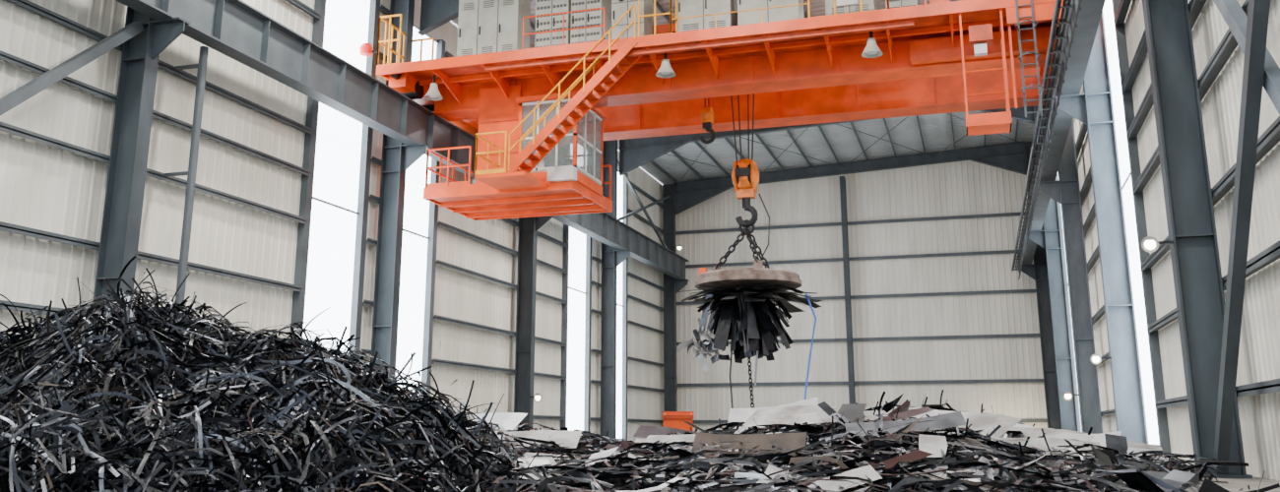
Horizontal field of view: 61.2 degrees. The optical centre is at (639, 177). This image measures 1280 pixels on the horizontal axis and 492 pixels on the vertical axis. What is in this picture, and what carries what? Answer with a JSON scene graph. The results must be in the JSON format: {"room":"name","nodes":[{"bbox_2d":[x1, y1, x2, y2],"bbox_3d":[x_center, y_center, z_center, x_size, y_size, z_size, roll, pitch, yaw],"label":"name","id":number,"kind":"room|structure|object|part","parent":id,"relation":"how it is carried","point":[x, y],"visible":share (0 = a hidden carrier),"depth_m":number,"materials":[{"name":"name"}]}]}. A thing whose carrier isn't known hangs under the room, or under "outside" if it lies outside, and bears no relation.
{"room":"waste facility","nodes":[
{"label":"waste facility","id":0,"kind":"room"},
{"bbox_2d":[0,0,663,442],"bbox_3d":[-6.756,2.248,34.965,1.150,16.500,58.000,-4,-14,17],"label":"wall","id":1,"kind":"structure","parent":0,"point":[43,187],"depth_m":26.28,"materials":[{"name":"metal"}]},
{"bbox_2d":[92,6,190,312],"bbox_3d":[-10.192,-1.549,22.434,1.420,14.629,0.480,-4,-14,17],"label":"steel column","id":2,"kind":"structure","parent":1,"relation":"on","point":[138,72],"depth_m":22.25,"materials":[{"name":"grey metal"}]},
{"bbox_2d":[163,46,208,307],"bbox_3d":[-9.983,1.512,23.150,0.790,9.000,0.180,-4,-14,17],"label":"downpipe","id":3,"kind":"object","parent":1,"relation":"attached to","point":[191,173],"visible":0.66,"depth_m":23.41,"materials":[{"name":"metal"}]},
{"bbox_2d":[289,0,380,366],"bbox_3d":[-8.524,0.733,30.292,0.230,13.700,3.060,-4,-14,17],"label":"window","id":4,"kind":"structure","parent":1,"relation":"in","point":[330,257],"depth_m":30.54,"materials":[{"name":"glass"}]},
{"bbox_2d":[370,0,428,382],"bbox_3d":[-7.085,0.757,32.195,1.420,14.629,0.480,-4,-14,17],"label":"steel column","id":5,"kind":"structure","parent":1,"relation":"on","point":[398,157],"depth_m":32.09,"materials":[{"name":"grey metal"}]},
{"bbox_2d":[395,24,445,397],"bbox_3d":[-7.193,1.721,34.476,0.230,13.700,2.660,-4,-14,17],"label":"window","id":6,"kind":"structure","parent":1,"relation":"in","point":[420,216],"depth_m":34.73,"materials":[{"name":"glass"}]},
{"bbox_2d":[513,150,553,429],"bbox_3d":[-4.038,3.019,41.770,1.420,14.629,0.480,-4,-14,17],"label":"steel column","id":7,"kind":"structure","parent":1,"relation":"on","point":[528,226],"depth_m":41.29,"materials":[{"name":"grey metal"}]},
{"bbox_2d":[529,393,542,402],"bbox_3d":[-3.848,8.215,40.304,0.519,0.334,0.239,-4,-14,17],"label":"floodlight","id":8,"kind":"object","parent":7,"relation":"attached to","point":[538,398],"visible":1,"depth_m":40.19,"materials":[{"name":"glass"}]},
{"bbox_2d":[559,142,592,432],"bbox_3d":[-2.814,4.971,48.234,0.230,13.700,3.260,-4,-14,17],"label":"window","id":9,"kind":"structure","parent":1,"relation":"in","point":[576,314],"depth_m":48.13,"materials":[{"name":"glass"}]},
{"bbox_2d":[600,139,631,440],"bbox_3d":[-1.138,5.171,50.881,1.420,14.629,0.480,-4,-14,17],"label":"steel column","id":10,"kind":"structure","parent":1,"relation":"on","point":[611,258],"depth_m":50.70,"materials":[{"name":"grey metal"}]},
{"bbox_2d":[616,170,628,441],"bbox_3d":[-1.127,6.223,53.533,0.230,13.700,2.660,-4,-14,17],"label":"window","id":11,"kind":"structure","parent":1,"relation":"in","point":[622,186],"depth_m":54.04,"materials":[{"name":"glass"}]},
{"bbox_2d":[662,183,688,411],"bbox_3d":[1.998,7.498,60.735,1.420,14.629,0.480,-4,-14,17],"label":"steel column","id":12,"kind":"structure","parent":1,"relation":"on","point":[672,286],"depth_m":60.79,"materials":[{"name":"grey metal"}]},
{"bbox_2d":[673,141,1026,214],"bbox_3d":[11.121,0.138,59.570,19.149,2.756,0.300,-4,-14,17],"label":"rafter","id":13,"kind":"object","parent":12,"relation":"on","point":[1010,157],"depth_m":59.34,"materials":[{"name":"grey metal"}]},
{"bbox_3d":[-13.210,-3.789,12.952,1.420,14.629,0.480,-4,-14,17],"label":"steel column","id":14,"kind":"structure","parent":1,"relation":"on","visible":0},
{"bbox_2d":[0,0,663,423],"bbox_3d":[-6.983,1.445,35.044,0.200,12.260,57.660,-4,-14,17],"label":"wall girts","id":15,"kind":"object","parent":14,"relation":"attached to","point":[26,4],"depth_m":25.93,"materials":[{"name":"paint"}]},
{"bbox_2d":[0,21,670,248],"bbox_3d":[-5.876,2.123,36.787,0.200,13.732,51.185,-4,-14,17],"label":"diagonal brace","id":16,"kind":"object","parent":14,"relation":"attached to","point":[42,82],"visible":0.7,"depth_m":21.05,"materials":[{"name":"paint"}]},
{"bbox_2d":[115,0,689,281],"bbox_3d":[-5.784,-0.868,35.715,0.460,1.310,56.600,-4,-14,17],"label":"beam","id":17,"kind":"structure","parent":14,"relation":"on","point":[236,30],"depth_m":28.58,"materials":[{"name":"metal"}]},
{"bbox_2d":[417,0,458,35],"bbox_3d":[2.215,-6.471,31.588,19.149,2.756,0.300,-4,-14,17],"label":"rafter","id":18,"kind":"object","parent":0,"point":[434,14],"depth_m":33.97,"materials":[{"name":"grey metal"}]},
{"bbox_2d":[673,245,682,251],"bbox_3d":[2.164,4.011,61.220,0.532,0.360,0.242,-4,-14,17],"label":"floodlight","id":19,"kind":"object","parent":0,"point":[678,247],"visible":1,"depth_m":61.11,"materials":[{"name":"metal"}]},
{"bbox_2d":[451,0,1034,184],"bbox_3d":[2.915,-7.024,34.077,20.900,1.040,58.000,-4,-14,17],"label":"ceiling","id":20,"kind":"structure","parent":0,"point":[936,129],"depth_m":56.38,"materials":[{"name":"grey metal"}]},
{"bbox_2d":[529,0,1018,182],"bbox_3d":[2.743,-6.922,34.001,18.660,1.050,57.800,-4,-14,17],"label":"purlins","id":21,"kind":"structure","parent":0,"point":[533,26],"depth_m":56.15,"materials":[{"name":"grey metal"}]},
{"bbox_2d":[621,113,1026,186],"bbox_3d":[8.310,-2.735,50.440,19.236,0.953,19.917,-4,-14,17],"label":"roof bracing","id":22,"kind":"structure","parent":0,"point":[947,113],"depth_m":55.88,"materials":[{"name":"grey metal"}]},
{"bbox_2d":[618,106,1034,176],"bbox_3d":[8.132,-2.080,50.181,19.149,2.756,0.300,-4,-14,17],"label":"rafter","id":23,"kind":"object","parent":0,"point":[633,153],"depth_m":52.16,"materials":[{"name":"grey metal"}]},
{"bbox_2d":[675,160,1047,432],"bbox_3d":[11.481,7.415,59.081,20.900,17.530,0.500,-4,-14,17],"label":"wall","id":24,"kind":"structure","parent":0,"point":[964,187],"depth_m":58.93,"materials":[{"name":"metal"}]},
{"bbox_2d":[675,211,1047,423],"bbox_3d":[11.454,7.799,58.902,20.300,10.880,0.200,-4,-14,17],"label":"wall girts","id":25,"kind":"object","parent":24,"relation":"attached to","point":[1005,214],"depth_m":58.57,"materials":[{"name":"paint"}]},
{"bbox_2d":[1073,0,1279,491],"bbox_3d":[12.267,0.407,29.346,1.820,17.500,58.000,-4,-14,17],"label":"wall","id":26,"kind":"structure","parent":0,"point":[1259,341],"depth_m":17.07,"materials":[{"name":"metal"}]},
{"bbox_2d":[1020,141,1061,429],"bbox_3d":[20.233,5.741,55.347,1.400,15.571,0.480,-4,-14,17],"label":"steel column","id":27,"kind":"structure","parent":26,"relation":"on","point":[1038,272],"depth_m":54.78,"materials":[{"name":"grey metal"}]},
{"bbox_2d":[1027,105,1078,432],"bbox_3d":[17.245,3.523,45.957,1.400,15.571,0.480,-4,-14,17],"label":"steel column","id":28,"kind":"structure","parent":26,"relation":"on","point":[1049,238],"depth_m":45.34,"materials":[{"name":"grey metal"}]},
{"bbox_2d":[1055,174,1081,432],"bbox_3d":[17.935,4.276,45.291,0.200,13.700,3.960,-4,-14,17],"label":"window","id":29,"kind":"structure","parent":26,"relation":"in","point":[1056,178],"depth_m":46.57,"materials":[{"name":"paint"}]},
{"bbox_2d":[1037,118,1102,434],"bbox_3d":[14.346,1.371,36.847,1.400,15.571,0.480,-4,-14,17],"label":"steel column","id":30,"kind":"structure","parent":26,"relation":"on","point":[1065,191],"depth_m":36.21,"materials":[{"name":"metal"}]},
{"bbox_2d":[1062,391,1079,400],"bbox_3d":[14.074,7.157,35.389,0.506,0.308,0.236,-4,-14,17],"label":"floodlight","id":31,"kind":"object","parent":30,"relation":"attached to","point":[1067,396],"visible":1,"depth_m":35.32,"materials":[{"name":"glass"}]},
{"bbox_2d":[1055,11,1149,445],"bbox_3d":[11.328,-0.868,27.364,1.400,15.571,0.480,-4,-14,17],"label":"steel column","id":32,"kind":"structure","parent":26,"relation":"on","point":[1094,107],"depth_m":26.67,"materials":[{"name":"metal"}]},
{"bbox_2d":[1089,353,1111,365],"bbox_3d":[11.069,4.381,26.030,0.480,0.257,0.230,-4,-14,17],"label":"floodlight","id":33,"kind":"object","parent":32,"relation":"attached to","point":[1096,359],"visible":1,"depth_m":25.97,"materials":[{"name":"glass"}]},
{"bbox_2d":[1102,0,1171,453],"bbox_3d":[12.151,-0.017,27.116,0.200,13.700,3.860,-4,-14,17],"label":"window","id":34,"kind":"structure","parent":26,"relation":"in","point":[1157,424],"depth_m":26.16,"materials":[{"name":"glass"}]},
{"bbox_2d":[1142,0,1252,478],"bbox_3d":[8.369,-3.064,18.068,1.400,15.571,0.480,-4,-14,17],"label":"steel column","id":35,"kind":"structure","parent":26,"relation":"on","point":[1187,195],"depth_m":17.06,"materials":[{"name":"grey metal"}]},
{"bbox_2d":[1141,236,1173,253],"bbox_3d":[8.110,1.066,16.998,0.480,0.257,0.230,-4,-14,17],"label":"floodlight","id":36,"kind":"object","parent":35,"relation":"attached to","point":[1150,244],"visible":1,"depth_m":16.93,"materials":[{"name":"metal"}]},
{"bbox_3d":[5.499,-5.194,9.050,1.400,15.571,0.480,-4,-14,17],"label":"steel column","id":37,"kind":"structure","parent":26,"relation":"on","visible":0},
{"bbox_2d":[1011,0,1081,279],"bbox_3d":[11.977,-0.893,32.434,0.515,1.250,51.000,-4,-14,17],"label":"cable tray","id":38,"kind":"object","parent":37,"relation":"attached to","point":[1070,7],"visible":1,"depth_m":27.89,"materials":[{"name":"paint"}]},
{"bbox_2d":[1023,0,1105,264],"bbox_3d":[11.802,-2.120,30.413,0.460,1.310,56.600,-4,-14,17],"label":"beam","id":39,"kind":"structure","parent":37,"relation":"on","point":[1089,17],"depth_m":27.18,"materials":[{"name":"metal"}]},
{"bbox_2d":[359,0,1063,227],"bbox_3d":[2.459,-1.856,32.508,19.828,6.562,9.718,-4,-14,17],"label":"crane","id":40,"kind":"object","parent":39,"relation":"on","point":[600,71],"visible":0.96,"depth_m":30.83,"materials":[{"name":"metal"}]},
{"bbox_2d":[359,42,377,56],"bbox_3d":[-7.971,-3.765,31.824,0.556,0.360,0.400,-4,-14,17],"label":"lamp","id":41,"kind":"object","parent":40,"relation":"attached to","point":[365,49],"depth_m":31.71,"materials":[{"name":"metal"}]},
{"bbox_2d":[424,74,443,100],"bbox_3d":[-5.987,-2.633,31.463,0.540,0.690,0.540,-4,-14,17],"label":"lamp","id":42,"kind":"object","parent":40,"relation":"attached to","point":[433,94],"depth_m":31.38,"materials":[{"name":"metal"}]},
{"bbox_2d":[655,53,675,77],"bbox_3d":[0.699,-3.109,29.448,0.540,0.690,0.540,-4,-14,17],"label":"lamp","id":43,"kind":"object","parent":40,"relation":"attached to","point":[666,71],"depth_m":29.36,"materials":[{"name":"metal"}]},
{"bbox_2d":[676,193,822,408],"bbox_3d":[3.055,3.972,31.869,4.132,6.996,4.531,-8,-15,30],"label":"magnet","id":44,"kind":"object","parent":40,"relation":"hanging from","point":[743,312],"visible":0.93,"depth_m":31.40,"materials":[{"name":"grey metal"}]},
{"bbox_3d":[3.040,6.016,31.483,0.902,2.840,0.290,-4,-14,17],"label":"dangling chain","id":45,"kind":"part","parent":44,"relation":"part of","materials":[{"name":"metal"}]},
{"bbox_2d":[861,31,883,58],"bbox_3d":[5.953,-3.483,27.864,0.540,0.690,0.540,-4,-14,17],"label":"lamp","id":46,"kind":"object","parent":40,"relation":"attached to","point":[871,50],"depth_m":27.78,"materials":[{"name":"metal"}]},
{"bbox_2d":[1075,0,1279,416],"bbox_3d":[12.713,0.042,29.107,0.200,12.260,57.660,-4,-14,17],"label":"wall girts","id":47,"kind":"object","parent":37,"relation":"attached to","point":[1270,138],"depth_m":21.23,"materials":[{"name":"paint"}]},
{"bbox_2d":[1213,0,1279,473],"bbox_3d":[8.803,-2.477,17.978,0.360,14.244,19.502,-4,-14,17],"label":"diagonal brace","id":48,"kind":"object","parent":37,"relation":"attached to","point":[1249,32],"visible":0.92,"depth_m":13.66,"materials":[{"name":"grey metal"}]},
{"bbox_3d":[-1.200,8.584,25.246,42.000,0.300,74.000,-4,-14,17],"label":"floor","id":49,"kind":"structure","parent":0,"visible":0},
{"bbox_2d":[0,256,562,491],"bbox_3d":[-5.776,3.019,11.554,13.500,4.515,11.611,-4,-14,17],"label":"pile","id":50,"kind":"object","parent":49,"relation":"on","point":[128,396],"visible":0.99,"depth_m":9.58,"materials":[{"name":"metal"}]},
{"bbox_2d":[839,176,855,403],"bbox_3d":[11.300,7.920,58.536,0.280,16.298,0.450,-4,-14,17],"label":"wall post","id":51,"kind":"object","parent":49,"relation":"on","point":[846,260],"visible":0.64,"depth_m":58.77,"materials":[{"name":"grey metal"}]},
{"bbox_2d":[433,389,1279,491],"bbox_3d":[1.058,5.209,18.010,14.940,3.178,23.400,-4,-14,17],"label":"pile","id":52,"kind":"object","parent":49,"relation":"on","point":[806,445],"visible":0.69,"depth_m":12.05,"materials":[{"name":"metal"}]},
{"bbox_2d":[662,411,693,431],"bbox_3d":[0.674,4.635,19.055,0.540,1.007,0.645,-1,-13,3],"label":"bin","id":53,"kind":"object","parent":52,"relation":"on","point":[673,419],"visible":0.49,"depth_m":18.85,"materials":[{"name":"orange metal"}]}
]}

